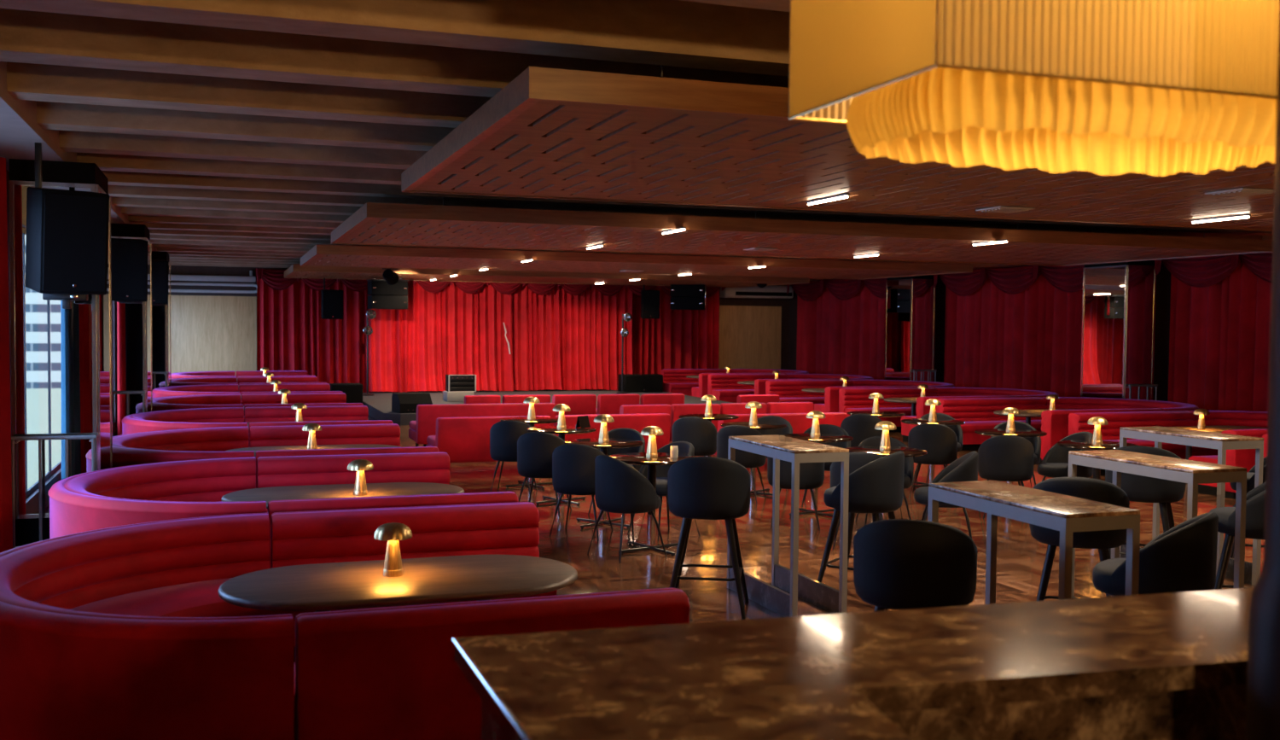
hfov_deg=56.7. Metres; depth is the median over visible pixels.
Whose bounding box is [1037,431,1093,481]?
dining chair
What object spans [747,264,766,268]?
ceiling light
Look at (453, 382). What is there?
rack
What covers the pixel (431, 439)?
seat cushion
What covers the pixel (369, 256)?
ceiling panel
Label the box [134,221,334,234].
ceiling beam
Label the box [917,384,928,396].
table lamp
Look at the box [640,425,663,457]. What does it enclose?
table lamp
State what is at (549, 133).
ceiling panel
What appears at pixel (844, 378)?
table lamp
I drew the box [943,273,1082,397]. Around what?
curtain
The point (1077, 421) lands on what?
sofa
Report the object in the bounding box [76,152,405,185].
ceiling beam
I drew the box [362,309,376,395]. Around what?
stand
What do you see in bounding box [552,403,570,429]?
table lamp
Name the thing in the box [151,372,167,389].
guard rail
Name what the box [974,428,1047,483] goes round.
round table
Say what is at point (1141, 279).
wall mirror
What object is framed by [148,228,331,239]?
ceiling beam
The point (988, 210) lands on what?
grille
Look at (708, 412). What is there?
table lamp
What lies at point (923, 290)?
wall mirror
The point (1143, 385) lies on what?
guard rail
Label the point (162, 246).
ceiling beam
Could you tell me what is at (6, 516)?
window curtain
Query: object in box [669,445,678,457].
glass
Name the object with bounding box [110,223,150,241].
pillar
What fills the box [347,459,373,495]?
table lamp
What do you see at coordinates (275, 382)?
table lamp
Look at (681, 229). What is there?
ceiling light
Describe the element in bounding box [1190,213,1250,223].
ceiling light
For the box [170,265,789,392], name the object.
wall
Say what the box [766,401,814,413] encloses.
lounge sofa
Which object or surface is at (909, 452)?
round table
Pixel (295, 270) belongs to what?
ceiling panel
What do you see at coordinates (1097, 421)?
table lamp
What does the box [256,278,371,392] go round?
stage curtain
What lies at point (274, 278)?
swag valance
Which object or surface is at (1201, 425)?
table lamp
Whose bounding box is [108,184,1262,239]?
ceiling beam
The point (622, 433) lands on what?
dining chair
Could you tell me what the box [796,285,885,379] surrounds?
curtain
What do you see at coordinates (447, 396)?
flight case
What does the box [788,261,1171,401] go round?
wall
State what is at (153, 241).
ceiling beam
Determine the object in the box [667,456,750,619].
bar stool
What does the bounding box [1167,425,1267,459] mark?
table
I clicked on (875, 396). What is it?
table lamp
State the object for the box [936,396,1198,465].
sofa
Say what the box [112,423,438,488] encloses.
sofa
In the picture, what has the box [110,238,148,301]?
loudspeaker
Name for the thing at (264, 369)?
table lamp
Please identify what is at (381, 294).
speaker
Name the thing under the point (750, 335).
wall panel
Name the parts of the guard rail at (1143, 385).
handrail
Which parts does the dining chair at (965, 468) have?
seat, leg, leg, backrest, leg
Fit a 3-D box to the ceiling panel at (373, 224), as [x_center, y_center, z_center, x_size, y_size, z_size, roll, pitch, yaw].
[2.016,-1.833,14.713,11.040,0.632,3.950,0,2,-19]
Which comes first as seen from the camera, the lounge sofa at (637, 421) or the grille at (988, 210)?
the grille at (988, 210)
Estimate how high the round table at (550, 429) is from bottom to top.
0.750 m
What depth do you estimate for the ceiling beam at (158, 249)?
21.48 m
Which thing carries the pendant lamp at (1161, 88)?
hanging from the ceiling
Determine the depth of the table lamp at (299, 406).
14.05 m
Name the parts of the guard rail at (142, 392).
post, handrail, post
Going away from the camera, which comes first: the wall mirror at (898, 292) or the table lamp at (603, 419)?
the table lamp at (603, 419)
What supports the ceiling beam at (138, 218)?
attached to the ceiling
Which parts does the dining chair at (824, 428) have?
leg, backrest, seat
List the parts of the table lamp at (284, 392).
stem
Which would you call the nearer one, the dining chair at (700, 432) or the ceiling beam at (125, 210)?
the dining chair at (700, 432)
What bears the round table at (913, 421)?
on the floor
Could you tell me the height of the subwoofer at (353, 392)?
0.560 m
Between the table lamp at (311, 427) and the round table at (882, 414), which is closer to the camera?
the table lamp at (311, 427)
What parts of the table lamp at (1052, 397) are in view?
stem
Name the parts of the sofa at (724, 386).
seat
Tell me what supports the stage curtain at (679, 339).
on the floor
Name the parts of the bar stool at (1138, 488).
backrest, leg, leg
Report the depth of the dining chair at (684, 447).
10.33 m
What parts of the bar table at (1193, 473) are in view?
leg, leg, leg, leg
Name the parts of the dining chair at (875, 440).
backrest, seat, leg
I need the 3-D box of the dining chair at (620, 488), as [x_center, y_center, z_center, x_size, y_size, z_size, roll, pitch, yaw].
[-0.096,1.055,9.312,0.506,0.802,0.514,-1,3,-37]
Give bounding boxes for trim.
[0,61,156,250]
[809,235,1273,280]
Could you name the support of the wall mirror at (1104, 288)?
attached to the pillar at (1143, 262)
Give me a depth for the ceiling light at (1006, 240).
13.46 m
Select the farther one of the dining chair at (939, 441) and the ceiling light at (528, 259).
the ceiling light at (528, 259)
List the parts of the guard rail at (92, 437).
post, post, handrail, post, post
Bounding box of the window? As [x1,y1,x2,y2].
[8,180,97,518]
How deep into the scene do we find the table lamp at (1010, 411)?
12.14 m
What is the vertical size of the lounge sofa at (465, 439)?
0.703 m
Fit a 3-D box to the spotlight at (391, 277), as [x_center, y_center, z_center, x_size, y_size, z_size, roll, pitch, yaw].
[-4.772,-2.065,22.627,0.277,0.878,0.337,1,2,11]
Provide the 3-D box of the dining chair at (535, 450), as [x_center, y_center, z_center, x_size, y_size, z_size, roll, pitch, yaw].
[-0.918,0.972,11.358,0.514,0.802,0.506,1,2,11]
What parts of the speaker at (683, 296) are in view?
rigging plate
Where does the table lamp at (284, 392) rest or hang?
on the table
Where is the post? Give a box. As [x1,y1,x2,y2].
[1245,3,1279,739]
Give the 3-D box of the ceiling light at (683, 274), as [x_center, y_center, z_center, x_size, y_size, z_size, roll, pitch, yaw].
[0.849,-1.804,22.391,0.032,0.036,0.640,0,2,-19]
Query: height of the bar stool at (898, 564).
1.003 m
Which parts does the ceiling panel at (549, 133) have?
hanger rod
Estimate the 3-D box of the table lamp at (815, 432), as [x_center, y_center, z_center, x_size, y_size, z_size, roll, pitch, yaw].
[1.693,0.516,11.433,0.185,0.250,0.179,2,3,42]
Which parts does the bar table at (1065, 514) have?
leg, leg, leg, leg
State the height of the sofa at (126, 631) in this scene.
0.722 m
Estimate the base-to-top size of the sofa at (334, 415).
0.722 m
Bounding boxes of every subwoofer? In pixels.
[329,383,362,403]
[618,373,663,392]
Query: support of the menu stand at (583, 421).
on the round table at (550, 429)
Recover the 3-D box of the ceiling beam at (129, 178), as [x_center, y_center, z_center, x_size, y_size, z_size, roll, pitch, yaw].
[2.034,-1.915,13.257,14.870,0.360,0.260,0,2,-19]
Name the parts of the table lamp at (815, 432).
stem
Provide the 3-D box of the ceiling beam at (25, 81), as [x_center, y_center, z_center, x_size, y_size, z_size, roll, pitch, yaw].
[3.490,-1.748,9.109,14.870,0.360,0.260,0,2,-19]
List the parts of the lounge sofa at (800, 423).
backrest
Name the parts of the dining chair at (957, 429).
backrest, seat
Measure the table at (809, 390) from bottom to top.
0.620 m
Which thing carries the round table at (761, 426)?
on the floor
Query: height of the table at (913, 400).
0.620 m
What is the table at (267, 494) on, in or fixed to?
on the floor
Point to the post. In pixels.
(1263, 677)
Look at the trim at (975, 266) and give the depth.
22.60 m
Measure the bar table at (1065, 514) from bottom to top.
1.050 m
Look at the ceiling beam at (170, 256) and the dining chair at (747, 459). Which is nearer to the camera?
the dining chair at (747, 459)
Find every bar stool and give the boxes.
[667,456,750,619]
[817,450,904,582]
[853,518,977,610]
[1029,477,1129,600]
[1092,512,1218,596]
[1105,445,1185,557]
[1209,482,1265,589]
[1229,456,1266,558]
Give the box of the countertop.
[452,587,1253,739]
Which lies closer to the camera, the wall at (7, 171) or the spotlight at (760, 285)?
the wall at (7, 171)
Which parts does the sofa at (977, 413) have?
seat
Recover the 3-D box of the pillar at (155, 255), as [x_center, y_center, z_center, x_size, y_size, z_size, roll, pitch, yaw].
[-8.507,-0.537,20.617,0.580,2.990,1.050,0,2,-19]
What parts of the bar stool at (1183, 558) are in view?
seat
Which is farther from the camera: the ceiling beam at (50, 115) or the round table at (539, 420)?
the round table at (539, 420)
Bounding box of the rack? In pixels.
[445,374,476,391]
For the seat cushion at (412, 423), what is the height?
0.115 m
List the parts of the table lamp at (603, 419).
stem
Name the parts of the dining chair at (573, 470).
leg, leg, backrest, leg, leg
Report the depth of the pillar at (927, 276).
24.69 m
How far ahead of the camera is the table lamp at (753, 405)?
12.73 m
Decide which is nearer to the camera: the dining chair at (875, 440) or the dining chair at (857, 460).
the dining chair at (857, 460)
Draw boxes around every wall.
[5,169,11,420]
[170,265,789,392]
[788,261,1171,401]
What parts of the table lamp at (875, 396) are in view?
stem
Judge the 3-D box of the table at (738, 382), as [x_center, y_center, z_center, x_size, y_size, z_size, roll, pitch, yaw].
[2.941,0.567,25.607,1.750,0.620,0.880,0,2,-19]
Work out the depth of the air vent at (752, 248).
15.00 m
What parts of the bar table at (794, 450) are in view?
leg, leg, leg, leg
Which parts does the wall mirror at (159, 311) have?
frame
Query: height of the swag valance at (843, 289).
0.520 m
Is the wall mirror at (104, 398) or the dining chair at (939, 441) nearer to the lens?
the wall mirror at (104, 398)
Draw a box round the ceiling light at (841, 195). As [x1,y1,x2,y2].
[806,192,849,205]
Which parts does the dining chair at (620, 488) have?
leg, leg, backrest, leg, seat, leg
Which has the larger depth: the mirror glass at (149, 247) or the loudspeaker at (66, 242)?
the mirror glass at (149, 247)
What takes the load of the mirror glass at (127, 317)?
attached to the wall mirror at (128, 317)
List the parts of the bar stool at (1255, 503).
seat, leg, leg, backrest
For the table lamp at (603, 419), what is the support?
on the round table at (613, 443)
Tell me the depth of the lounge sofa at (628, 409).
16.50 m
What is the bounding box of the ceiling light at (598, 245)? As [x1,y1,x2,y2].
[586,244,603,249]
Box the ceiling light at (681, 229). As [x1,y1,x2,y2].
[661,226,686,234]
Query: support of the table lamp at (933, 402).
on the round table at (913, 421)
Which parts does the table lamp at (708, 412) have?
stem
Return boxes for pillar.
[9,158,108,546]
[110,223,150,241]
[151,250,169,262]
[886,274,933,279]
[1084,260,1154,267]
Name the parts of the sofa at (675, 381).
seat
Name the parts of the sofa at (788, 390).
seat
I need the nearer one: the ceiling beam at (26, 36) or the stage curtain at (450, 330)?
the ceiling beam at (26, 36)
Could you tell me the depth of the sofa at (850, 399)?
20.78 m
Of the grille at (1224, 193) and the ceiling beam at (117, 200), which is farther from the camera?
the ceiling beam at (117, 200)
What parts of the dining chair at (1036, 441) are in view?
backrest, leg, seat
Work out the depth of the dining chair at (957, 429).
13.98 m
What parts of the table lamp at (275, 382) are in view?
stem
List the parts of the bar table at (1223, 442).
leg, leg, leg, leg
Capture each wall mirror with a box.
[95,184,112,470]
[110,236,145,436]
[145,237,152,412]
[151,303,167,389]
[167,262,171,386]
[884,278,912,380]
[910,278,935,381]
[1080,264,1127,398]
[1124,264,1156,400]
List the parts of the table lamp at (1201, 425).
stem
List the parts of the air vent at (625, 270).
frame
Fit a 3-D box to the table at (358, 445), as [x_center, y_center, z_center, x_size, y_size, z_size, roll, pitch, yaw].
[-3.079,1.055,11.265,1.680,0.600,0.880,0,2,-19]
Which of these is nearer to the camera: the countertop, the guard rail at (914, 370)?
the countertop
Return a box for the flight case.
[442,390,473,401]
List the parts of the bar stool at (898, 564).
leg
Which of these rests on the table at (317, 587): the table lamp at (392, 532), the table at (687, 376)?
the table lamp at (392, 532)
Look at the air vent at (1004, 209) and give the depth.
9.73 m
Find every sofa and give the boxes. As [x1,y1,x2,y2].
[0,501,690,739]
[48,451,517,568]
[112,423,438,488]
[122,405,393,447]
[152,383,342,404]
[152,392,363,422]
[171,370,314,378]
[171,376,326,391]
[408,402,555,446]
[425,415,551,462]
[463,395,500,403]
[501,394,550,403]
[552,394,596,415]
[553,413,670,452]
[595,393,639,414]
[619,404,671,440]
[640,393,684,405]
[661,368,808,397]
[669,403,720,442]
[707,373,873,402]
[713,412,847,455]
[720,402,767,414]
[736,394,779,403]
[765,379,954,413]
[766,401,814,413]
[838,387,1058,442]
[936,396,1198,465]
[1068,410,1268,499]
[1261,433,1267,457]
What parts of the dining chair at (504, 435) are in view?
leg, leg, backrest, leg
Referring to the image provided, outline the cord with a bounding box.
[503,322,510,354]
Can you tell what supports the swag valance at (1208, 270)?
hanging from the wall at (1162, 293)
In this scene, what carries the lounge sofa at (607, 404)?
on the floor
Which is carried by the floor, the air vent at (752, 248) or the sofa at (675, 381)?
the sofa at (675, 381)
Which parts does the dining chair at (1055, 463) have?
seat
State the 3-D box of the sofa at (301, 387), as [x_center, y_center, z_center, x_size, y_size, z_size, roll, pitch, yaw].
[-6.507,0.654,19.590,2.876,0.722,2.662,0,2,-19]
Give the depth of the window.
8.88 m
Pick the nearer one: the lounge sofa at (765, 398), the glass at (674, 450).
the glass at (674, 450)
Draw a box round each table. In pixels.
[217,554,577,611]
[221,482,464,508]
[225,443,401,456]
[247,420,323,425]
[499,416,558,488]
[526,425,596,505]
[564,437,643,528]
[608,452,694,555]
[678,413,738,456]
[686,375,698,378]
[720,421,786,495]
[727,434,849,616]
[737,381,754,384]
[780,433,852,517]
[801,388,825,392]
[845,445,927,531]
[846,410,905,418]
[884,397,917,436]
[901,418,965,488]
[927,480,1140,604]
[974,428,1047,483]
[993,408,1075,424]
[1056,440,1137,479]
[1068,449,1246,598]
[1119,425,1263,585]
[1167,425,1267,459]
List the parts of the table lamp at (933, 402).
stem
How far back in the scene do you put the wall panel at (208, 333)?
27.09 m
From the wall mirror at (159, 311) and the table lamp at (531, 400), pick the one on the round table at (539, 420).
the table lamp at (531, 400)
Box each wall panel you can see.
[170,295,256,372]
[718,305,781,369]
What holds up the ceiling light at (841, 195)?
attached to the ceiling panel at (549, 133)
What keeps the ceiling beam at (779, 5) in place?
attached to the ceiling
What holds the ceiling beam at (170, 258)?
attached to the ceiling
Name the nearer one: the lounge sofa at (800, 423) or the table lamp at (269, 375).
the lounge sofa at (800, 423)
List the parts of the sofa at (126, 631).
seat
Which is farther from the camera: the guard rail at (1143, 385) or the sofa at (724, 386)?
the sofa at (724, 386)
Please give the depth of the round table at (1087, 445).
10.92 m
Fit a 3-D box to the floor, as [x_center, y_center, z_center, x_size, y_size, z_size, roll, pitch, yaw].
[2.058,1.380,13.452,16.620,0.120,34.300,0,2,-19]
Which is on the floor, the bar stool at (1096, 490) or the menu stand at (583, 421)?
the bar stool at (1096, 490)
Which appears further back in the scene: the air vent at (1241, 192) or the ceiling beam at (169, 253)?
the ceiling beam at (169, 253)
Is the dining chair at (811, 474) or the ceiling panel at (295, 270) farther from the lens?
the ceiling panel at (295, 270)
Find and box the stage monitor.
[391,392,432,413]
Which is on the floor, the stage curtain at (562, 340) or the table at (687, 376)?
the table at (687, 376)
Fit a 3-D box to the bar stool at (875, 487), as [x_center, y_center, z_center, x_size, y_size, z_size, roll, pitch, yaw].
[1.483,1.024,7.868,0.511,1.003,0.528,2,3,32]
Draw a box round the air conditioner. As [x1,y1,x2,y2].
[719,285,793,298]
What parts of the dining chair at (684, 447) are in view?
leg, seat, leg, backrest, leg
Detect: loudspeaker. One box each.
[25,142,109,308]
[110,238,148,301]
[151,259,168,304]
[320,278,343,319]
[640,285,659,318]
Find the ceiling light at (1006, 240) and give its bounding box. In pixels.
[971,238,1008,245]
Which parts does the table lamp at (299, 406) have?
stem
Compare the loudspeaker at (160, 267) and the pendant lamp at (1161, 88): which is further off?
the loudspeaker at (160, 267)
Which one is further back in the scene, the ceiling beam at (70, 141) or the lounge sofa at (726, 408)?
the lounge sofa at (726, 408)
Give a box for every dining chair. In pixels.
[489,419,537,495]
[517,431,571,517]
[549,443,612,539]
[587,427,645,514]
[587,454,667,562]
[627,441,700,541]
[672,416,717,456]
[716,424,766,504]
[756,415,792,492]
[767,456,824,530]
[801,424,850,506]
[830,452,883,549]
[840,413,882,447]
[855,436,913,525]
[907,423,957,497]
[913,451,978,539]
[916,412,963,482]
[977,435,1034,518]
[990,420,1041,487]
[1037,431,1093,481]
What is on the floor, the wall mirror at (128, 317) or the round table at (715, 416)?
the round table at (715, 416)
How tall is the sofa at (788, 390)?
0.742 m
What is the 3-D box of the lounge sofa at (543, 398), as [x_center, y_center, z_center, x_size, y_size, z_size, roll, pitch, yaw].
[-1.913,0.729,19.040,0.738,0.703,0.905,0,2,-19]
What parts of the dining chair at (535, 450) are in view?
leg, leg, backrest, leg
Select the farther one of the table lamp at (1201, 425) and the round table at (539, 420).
the table lamp at (1201, 425)
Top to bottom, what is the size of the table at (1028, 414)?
0.620 m
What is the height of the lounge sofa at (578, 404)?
0.703 m
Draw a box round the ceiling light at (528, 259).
[521,258,533,262]
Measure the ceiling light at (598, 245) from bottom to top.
0.036 m
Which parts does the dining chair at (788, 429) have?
backrest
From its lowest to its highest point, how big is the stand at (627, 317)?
1.905 m
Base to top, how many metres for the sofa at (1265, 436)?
0.742 m
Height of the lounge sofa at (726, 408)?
0.703 m
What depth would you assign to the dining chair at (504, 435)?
12.45 m
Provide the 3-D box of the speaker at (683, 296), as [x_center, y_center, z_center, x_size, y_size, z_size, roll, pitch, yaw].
[1.164,-1.870,28.536,0.850,0.840,0.452,1,2,9]
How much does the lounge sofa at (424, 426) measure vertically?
0.703 m
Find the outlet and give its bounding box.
[735,290,792,296]
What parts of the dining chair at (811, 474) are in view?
backrest, leg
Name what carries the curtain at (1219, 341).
attached to the wall at (1162, 293)
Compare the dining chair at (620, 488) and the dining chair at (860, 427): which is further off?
the dining chair at (860, 427)
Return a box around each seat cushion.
[409,420,416,430]
[426,435,435,446]
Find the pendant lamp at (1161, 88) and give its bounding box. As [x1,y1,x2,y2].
[788,0,1279,176]
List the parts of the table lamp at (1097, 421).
stem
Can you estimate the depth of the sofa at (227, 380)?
23.29 m
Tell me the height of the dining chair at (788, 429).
0.802 m
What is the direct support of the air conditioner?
attached to the wall at (175, 270)
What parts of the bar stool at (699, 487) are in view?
leg, leg, backrest, leg, leg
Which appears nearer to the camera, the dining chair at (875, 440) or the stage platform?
the dining chair at (875, 440)
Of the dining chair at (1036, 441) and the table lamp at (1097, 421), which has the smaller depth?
the table lamp at (1097, 421)
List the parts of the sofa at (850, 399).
seat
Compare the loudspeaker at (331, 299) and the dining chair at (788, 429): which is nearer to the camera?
the dining chair at (788, 429)
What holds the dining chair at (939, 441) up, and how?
on the floor
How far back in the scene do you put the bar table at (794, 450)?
7.49 m
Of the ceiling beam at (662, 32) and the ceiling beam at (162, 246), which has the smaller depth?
the ceiling beam at (662, 32)
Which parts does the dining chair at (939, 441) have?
leg, leg, backrest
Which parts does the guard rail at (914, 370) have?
handrail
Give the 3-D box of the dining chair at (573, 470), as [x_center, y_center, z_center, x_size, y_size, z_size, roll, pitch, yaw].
[-0.501,1.016,10.268,0.514,0.802,0.506,1,2,14]
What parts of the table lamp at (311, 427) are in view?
stem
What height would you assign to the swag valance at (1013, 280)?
0.520 m
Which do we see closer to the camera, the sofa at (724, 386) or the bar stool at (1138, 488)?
the bar stool at (1138, 488)
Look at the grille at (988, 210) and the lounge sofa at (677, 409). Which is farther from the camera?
the lounge sofa at (677, 409)
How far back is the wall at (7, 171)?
9.49 m
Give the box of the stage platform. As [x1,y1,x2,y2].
[362,389,732,424]
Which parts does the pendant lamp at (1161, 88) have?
wire frame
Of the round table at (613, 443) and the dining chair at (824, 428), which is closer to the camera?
the round table at (613, 443)
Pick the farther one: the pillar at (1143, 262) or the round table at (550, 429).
the pillar at (1143, 262)
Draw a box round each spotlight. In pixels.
[382,267,398,285]
[756,283,767,287]
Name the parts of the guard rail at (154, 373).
post, handrail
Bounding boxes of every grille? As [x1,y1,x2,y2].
[42,192,107,291]
[323,290,343,318]
[746,249,774,250]
[981,208,1029,213]
[1212,190,1272,197]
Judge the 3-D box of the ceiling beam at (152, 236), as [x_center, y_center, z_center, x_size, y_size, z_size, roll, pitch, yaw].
[-0.514,-2.208,20.518,14.870,0.360,0.260,0,2,-19]
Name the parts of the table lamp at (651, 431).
stem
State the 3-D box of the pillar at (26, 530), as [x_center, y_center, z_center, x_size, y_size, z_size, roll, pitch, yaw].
[-4.568,-0.085,9.397,0.580,2.990,1.050,0,2,-19]
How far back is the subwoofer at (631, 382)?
28.57 m
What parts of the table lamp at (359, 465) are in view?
stem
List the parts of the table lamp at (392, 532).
stem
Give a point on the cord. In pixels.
(503, 322)
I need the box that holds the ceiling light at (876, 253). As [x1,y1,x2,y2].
[853,252,879,257]
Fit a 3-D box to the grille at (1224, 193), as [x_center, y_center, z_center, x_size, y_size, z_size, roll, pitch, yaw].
[4.289,-1.255,8.452,0.280,0.008,0.255,0,2,-19]
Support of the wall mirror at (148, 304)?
attached to the pillar at (117, 229)
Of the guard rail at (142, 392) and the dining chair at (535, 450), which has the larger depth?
the guard rail at (142, 392)
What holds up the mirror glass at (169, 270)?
attached to the wall mirror at (169, 350)
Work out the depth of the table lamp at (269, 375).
22.52 m
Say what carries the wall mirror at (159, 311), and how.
attached to the pillar at (155, 255)
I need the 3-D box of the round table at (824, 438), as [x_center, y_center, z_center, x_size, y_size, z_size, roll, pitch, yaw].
[1.688,1.016,11.451,0.712,0.750,0.712,-1,3,-33]
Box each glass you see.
[111,301,143,436]
[146,243,151,411]
[168,264,170,386]
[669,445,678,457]
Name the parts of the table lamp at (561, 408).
stem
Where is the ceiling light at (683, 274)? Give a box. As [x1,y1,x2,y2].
[678,273,692,275]
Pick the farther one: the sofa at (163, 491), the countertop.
the sofa at (163, 491)
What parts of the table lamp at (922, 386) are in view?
stem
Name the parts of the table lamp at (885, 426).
stem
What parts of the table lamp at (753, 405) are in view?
stem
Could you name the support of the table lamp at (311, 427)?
on the table at (358, 445)
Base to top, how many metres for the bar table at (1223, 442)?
1.050 m
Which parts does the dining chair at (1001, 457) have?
backrest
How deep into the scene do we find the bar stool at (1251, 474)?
8.70 m
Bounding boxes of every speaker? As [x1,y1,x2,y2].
[366,278,408,309]
[670,284,706,309]
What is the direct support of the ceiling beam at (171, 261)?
attached to the ceiling
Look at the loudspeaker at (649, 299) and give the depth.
28.66 m
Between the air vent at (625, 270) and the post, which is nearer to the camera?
the post
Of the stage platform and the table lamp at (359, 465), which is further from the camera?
the stage platform
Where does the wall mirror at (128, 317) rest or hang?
attached to the pillar at (117, 229)
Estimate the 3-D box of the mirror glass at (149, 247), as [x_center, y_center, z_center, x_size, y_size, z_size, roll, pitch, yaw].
[-6.257,-0.392,15.102,0.012,2.450,0.990,0,2,-19]
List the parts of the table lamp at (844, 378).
stem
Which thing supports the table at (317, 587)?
on the floor
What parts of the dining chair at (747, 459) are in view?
backrest, leg, leg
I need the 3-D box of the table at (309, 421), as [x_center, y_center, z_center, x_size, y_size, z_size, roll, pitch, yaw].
[-4.061,0.942,14.065,1.680,0.600,0.880,0,2,-19]
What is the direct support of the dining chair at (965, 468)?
on the floor
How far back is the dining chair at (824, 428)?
12.24 m
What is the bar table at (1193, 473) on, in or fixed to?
on the floor
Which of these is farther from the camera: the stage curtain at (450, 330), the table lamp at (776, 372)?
the stage curtain at (450, 330)
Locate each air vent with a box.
[619,269,643,272]
[743,247,778,250]
[975,205,1035,213]
[1204,187,1274,197]
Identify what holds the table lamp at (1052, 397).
on the table at (1028, 414)
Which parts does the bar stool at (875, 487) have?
leg, seat, leg, backrest, leg, leg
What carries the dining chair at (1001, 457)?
on the floor
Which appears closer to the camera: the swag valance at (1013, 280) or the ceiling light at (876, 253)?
the ceiling light at (876, 253)
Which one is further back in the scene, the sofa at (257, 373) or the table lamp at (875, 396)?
the sofa at (257, 373)
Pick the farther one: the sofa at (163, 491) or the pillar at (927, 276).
the pillar at (927, 276)
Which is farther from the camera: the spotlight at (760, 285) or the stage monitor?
the spotlight at (760, 285)
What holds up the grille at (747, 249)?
attached to the air vent at (752, 248)
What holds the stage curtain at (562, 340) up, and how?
on the stage platform
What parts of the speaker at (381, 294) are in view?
fly frame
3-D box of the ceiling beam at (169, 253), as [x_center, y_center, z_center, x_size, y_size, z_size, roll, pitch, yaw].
[-1.970,-2.375,24.666,14.870,0.360,0.260,0,2,-19]
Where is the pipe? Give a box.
[170,270,256,293]
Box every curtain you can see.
[0,157,12,552]
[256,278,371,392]
[366,282,513,392]
[512,283,633,390]
[632,285,719,374]
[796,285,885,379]
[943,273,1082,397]
[1168,262,1271,411]
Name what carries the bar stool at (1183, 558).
on the floor
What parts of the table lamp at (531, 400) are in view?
stem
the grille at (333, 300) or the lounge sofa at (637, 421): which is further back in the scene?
the grille at (333, 300)
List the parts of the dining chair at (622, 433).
leg, backrest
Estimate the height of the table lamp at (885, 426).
0.250 m
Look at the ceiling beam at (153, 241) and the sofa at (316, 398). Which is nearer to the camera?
the sofa at (316, 398)
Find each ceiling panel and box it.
[284,263,809,287]
[300,244,972,279]
[331,197,1273,266]
[401,65,1274,231]
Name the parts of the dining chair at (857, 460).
leg, backrest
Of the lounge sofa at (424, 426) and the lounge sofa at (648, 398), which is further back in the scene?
the lounge sofa at (648, 398)
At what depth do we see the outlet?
31.15 m
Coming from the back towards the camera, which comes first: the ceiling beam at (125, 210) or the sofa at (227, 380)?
the sofa at (227, 380)
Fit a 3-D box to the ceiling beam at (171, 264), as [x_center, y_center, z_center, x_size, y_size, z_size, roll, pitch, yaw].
[-3.426,-2.542,28.815,14.870,0.360,0.260,0,2,-19]
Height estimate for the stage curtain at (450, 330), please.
2.770 m
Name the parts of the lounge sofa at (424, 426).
seat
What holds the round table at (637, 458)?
on the floor
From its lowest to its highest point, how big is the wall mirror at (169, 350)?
2.510 m
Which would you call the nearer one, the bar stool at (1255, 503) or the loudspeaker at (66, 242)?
the bar stool at (1255, 503)
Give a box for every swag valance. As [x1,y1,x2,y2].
[255,268,725,297]
[786,278,886,301]
[933,264,1084,296]
[1154,251,1272,287]
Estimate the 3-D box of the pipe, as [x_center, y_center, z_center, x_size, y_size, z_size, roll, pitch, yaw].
[-9.720,-2.021,27.064,1.988,0.523,0.173,0,2,-19]
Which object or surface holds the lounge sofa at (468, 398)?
on the floor
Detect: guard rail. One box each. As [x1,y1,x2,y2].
[11,434,96,548]
[111,390,145,415]
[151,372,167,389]
[912,369,936,381]
[1127,384,1157,400]
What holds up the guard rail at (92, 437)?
on the floor
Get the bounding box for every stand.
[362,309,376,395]
[575,415,590,428]
[616,312,632,393]
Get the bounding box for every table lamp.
[260,366,268,375]
[263,372,273,382]
[269,379,281,391]
[278,389,290,403]
[290,402,307,421]
[302,422,321,448]
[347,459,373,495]
[373,522,412,576]
[523,396,540,418]
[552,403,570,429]
[593,413,614,442]
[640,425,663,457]
[701,394,716,416]
[724,365,732,372]
[744,401,762,424]
[772,370,780,378]
[806,410,825,436]
[839,376,849,386]
[868,392,884,413]
[874,420,896,450]
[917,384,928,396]
[925,398,941,420]
[1001,407,1020,431]
[1046,394,1058,410]
[1087,416,1108,443]
[1192,408,1210,430]
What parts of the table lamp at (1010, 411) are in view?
stem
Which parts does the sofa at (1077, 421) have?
seat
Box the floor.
[367,414,1263,622]
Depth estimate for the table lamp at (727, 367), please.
28.43 m
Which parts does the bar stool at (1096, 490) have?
leg, leg, backrest, leg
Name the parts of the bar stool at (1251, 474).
leg, seat, backrest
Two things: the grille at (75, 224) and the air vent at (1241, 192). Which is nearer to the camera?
the grille at (75, 224)
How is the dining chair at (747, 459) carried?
on the floor

